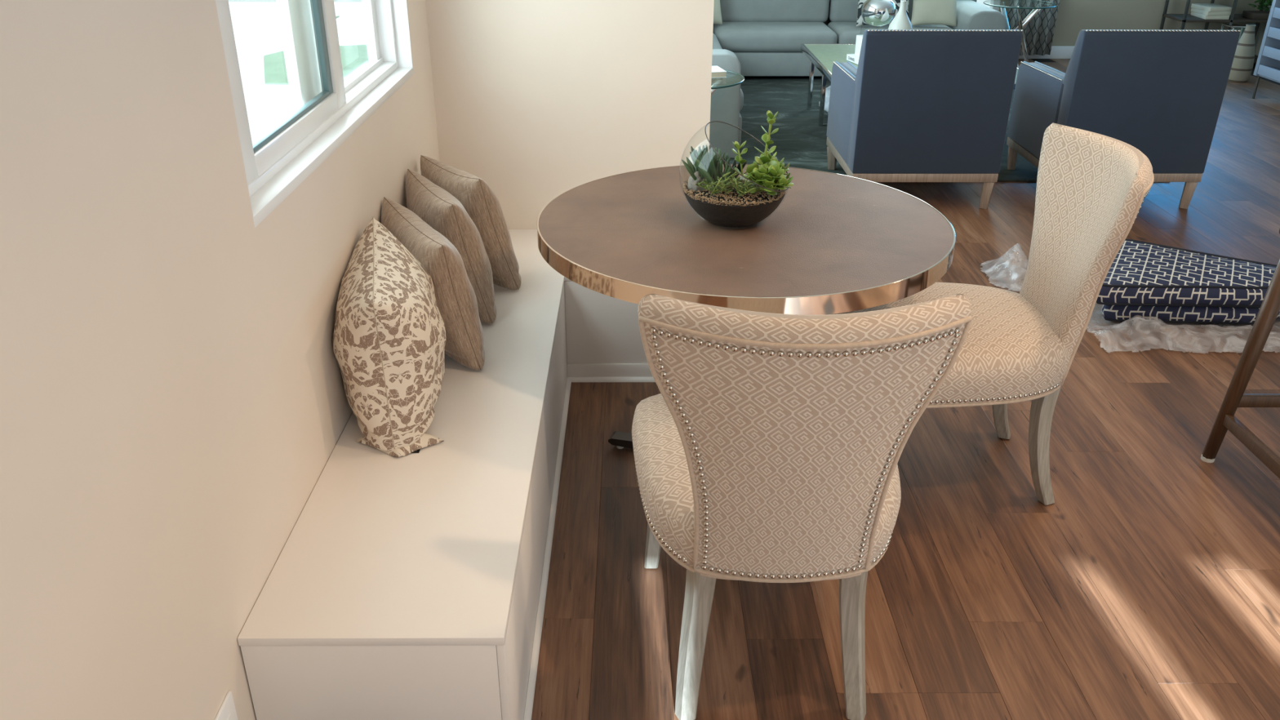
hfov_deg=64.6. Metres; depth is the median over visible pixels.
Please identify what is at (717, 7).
sofa pillow
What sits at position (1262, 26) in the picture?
wall
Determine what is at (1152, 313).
seat cushion
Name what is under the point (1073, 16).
wall
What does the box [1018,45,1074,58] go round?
baseboard
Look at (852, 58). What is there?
book
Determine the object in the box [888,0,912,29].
bottle vase
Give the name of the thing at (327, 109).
window
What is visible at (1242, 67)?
floor vase
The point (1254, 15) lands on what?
planter
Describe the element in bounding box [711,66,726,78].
book
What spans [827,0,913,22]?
cushion
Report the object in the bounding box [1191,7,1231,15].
book
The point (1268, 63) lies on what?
chair
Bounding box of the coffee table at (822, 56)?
[800,43,1018,126]
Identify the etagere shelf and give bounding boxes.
[1159,0,1267,63]
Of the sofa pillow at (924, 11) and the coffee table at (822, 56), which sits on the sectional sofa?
the sofa pillow at (924, 11)
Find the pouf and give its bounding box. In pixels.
[818,85,831,113]
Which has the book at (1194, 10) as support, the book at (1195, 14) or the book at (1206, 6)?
the book at (1206, 6)
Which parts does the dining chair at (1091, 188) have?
seat, leg, leg, backrest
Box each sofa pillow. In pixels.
[713,0,722,24]
[856,0,909,26]
[911,0,956,26]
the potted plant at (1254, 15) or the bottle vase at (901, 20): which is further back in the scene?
the potted plant at (1254, 15)
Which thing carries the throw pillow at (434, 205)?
on the bench
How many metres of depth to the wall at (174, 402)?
1.45 m
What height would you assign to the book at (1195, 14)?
0.032 m
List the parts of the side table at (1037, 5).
leg, glass, leg, leg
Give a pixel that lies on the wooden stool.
(1235, 397)
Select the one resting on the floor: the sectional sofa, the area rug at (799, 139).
the area rug at (799, 139)
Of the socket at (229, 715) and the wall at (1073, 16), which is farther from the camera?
the wall at (1073, 16)
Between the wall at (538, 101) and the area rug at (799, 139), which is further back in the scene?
the area rug at (799, 139)
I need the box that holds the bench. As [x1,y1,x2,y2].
[237,229,655,719]
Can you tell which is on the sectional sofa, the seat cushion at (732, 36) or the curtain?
the seat cushion at (732, 36)
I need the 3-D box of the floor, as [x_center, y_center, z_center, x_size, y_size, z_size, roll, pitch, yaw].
[2.424,-0.350,4.459,6.554,0.100,10.880,0,26,0]
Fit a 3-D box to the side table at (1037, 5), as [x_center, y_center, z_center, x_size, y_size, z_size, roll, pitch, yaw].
[3.163,-2.723,8.546,0.592,0.549,0.592,-2,26,-5]
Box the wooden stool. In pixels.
[1200,228,1279,479]
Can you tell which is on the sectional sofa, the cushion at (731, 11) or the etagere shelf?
the cushion at (731, 11)
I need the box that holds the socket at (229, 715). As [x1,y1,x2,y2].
[226,712,232,719]
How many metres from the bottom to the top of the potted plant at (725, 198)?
0.284 m
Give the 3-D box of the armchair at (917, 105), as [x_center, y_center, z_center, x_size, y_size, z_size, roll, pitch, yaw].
[1.440,-1.336,5.337,0.747,0.891,0.792,0,26,0]
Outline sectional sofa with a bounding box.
[709,0,1006,158]
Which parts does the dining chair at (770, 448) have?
leg, leg, seat, backrest, leg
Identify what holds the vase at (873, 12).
on the coffee table at (822, 56)
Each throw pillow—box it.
[332,217,445,457]
[381,196,484,369]
[405,168,496,324]
[420,155,521,289]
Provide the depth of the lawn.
10.49 m
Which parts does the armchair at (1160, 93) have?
leg, arm, rail, nailhead trim, backrest, leg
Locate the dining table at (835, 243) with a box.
[536,164,955,448]
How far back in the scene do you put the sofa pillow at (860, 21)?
8.20 m
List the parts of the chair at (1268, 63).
leg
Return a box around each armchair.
[826,29,1022,208]
[1006,29,1240,208]
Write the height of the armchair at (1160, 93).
0.891 m
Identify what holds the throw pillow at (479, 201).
on the bench
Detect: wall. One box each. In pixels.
[0,0,439,719]
[425,0,714,313]
[999,0,1259,46]
[1254,0,1272,55]
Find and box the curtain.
[1007,0,1059,55]
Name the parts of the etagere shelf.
post, post, post, post, post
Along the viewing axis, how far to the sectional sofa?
8.13 m
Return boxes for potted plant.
[679,110,793,227]
[1241,0,1272,19]
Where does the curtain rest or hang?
hanging from the wall at (1073, 16)
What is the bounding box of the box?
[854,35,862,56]
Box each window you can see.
[215,0,413,227]
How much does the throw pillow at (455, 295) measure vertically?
0.382 m
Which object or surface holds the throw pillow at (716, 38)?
on the sectional sofa
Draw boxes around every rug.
[722,75,1038,181]
[981,249,1278,351]
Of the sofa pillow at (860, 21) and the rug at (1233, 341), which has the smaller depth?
the rug at (1233, 341)
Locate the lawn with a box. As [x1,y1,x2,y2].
[263,44,368,84]
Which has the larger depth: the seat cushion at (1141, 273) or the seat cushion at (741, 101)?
the seat cushion at (741, 101)
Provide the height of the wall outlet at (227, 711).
0.116 m
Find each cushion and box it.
[712,21,837,52]
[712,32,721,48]
[720,0,829,22]
[739,88,743,111]
[826,21,952,44]
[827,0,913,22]
[1096,239,1276,306]
[1102,304,1279,324]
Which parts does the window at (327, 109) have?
sash, frame, fixed sash, sill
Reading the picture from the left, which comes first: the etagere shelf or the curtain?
the curtain
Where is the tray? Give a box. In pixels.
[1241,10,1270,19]
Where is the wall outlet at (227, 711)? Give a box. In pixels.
[214,690,238,719]
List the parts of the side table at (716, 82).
leg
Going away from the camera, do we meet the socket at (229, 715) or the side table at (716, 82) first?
the socket at (229, 715)
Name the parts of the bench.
panel, panel, moulding, return panel, moulding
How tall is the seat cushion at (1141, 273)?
0.089 m
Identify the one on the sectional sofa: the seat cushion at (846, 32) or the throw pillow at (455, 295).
the seat cushion at (846, 32)
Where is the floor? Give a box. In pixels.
[531,58,1279,719]
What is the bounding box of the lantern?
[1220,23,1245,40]
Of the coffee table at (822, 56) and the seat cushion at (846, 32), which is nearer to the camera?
the coffee table at (822, 56)
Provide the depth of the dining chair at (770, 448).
1.76 m
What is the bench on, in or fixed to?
on the floor
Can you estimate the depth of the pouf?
6.89 m
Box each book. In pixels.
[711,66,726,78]
[846,53,859,64]
[1191,3,1232,11]
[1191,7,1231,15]
[1191,11,1229,19]
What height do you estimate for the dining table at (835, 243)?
0.763 m
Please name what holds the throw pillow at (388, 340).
on the bench
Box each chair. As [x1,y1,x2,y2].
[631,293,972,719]
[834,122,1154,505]
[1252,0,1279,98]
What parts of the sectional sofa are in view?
panel, frame, arm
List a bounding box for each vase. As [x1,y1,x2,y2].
[861,0,896,26]
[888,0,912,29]
[1227,24,1256,83]
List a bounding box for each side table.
[709,69,744,155]
[982,0,1057,66]

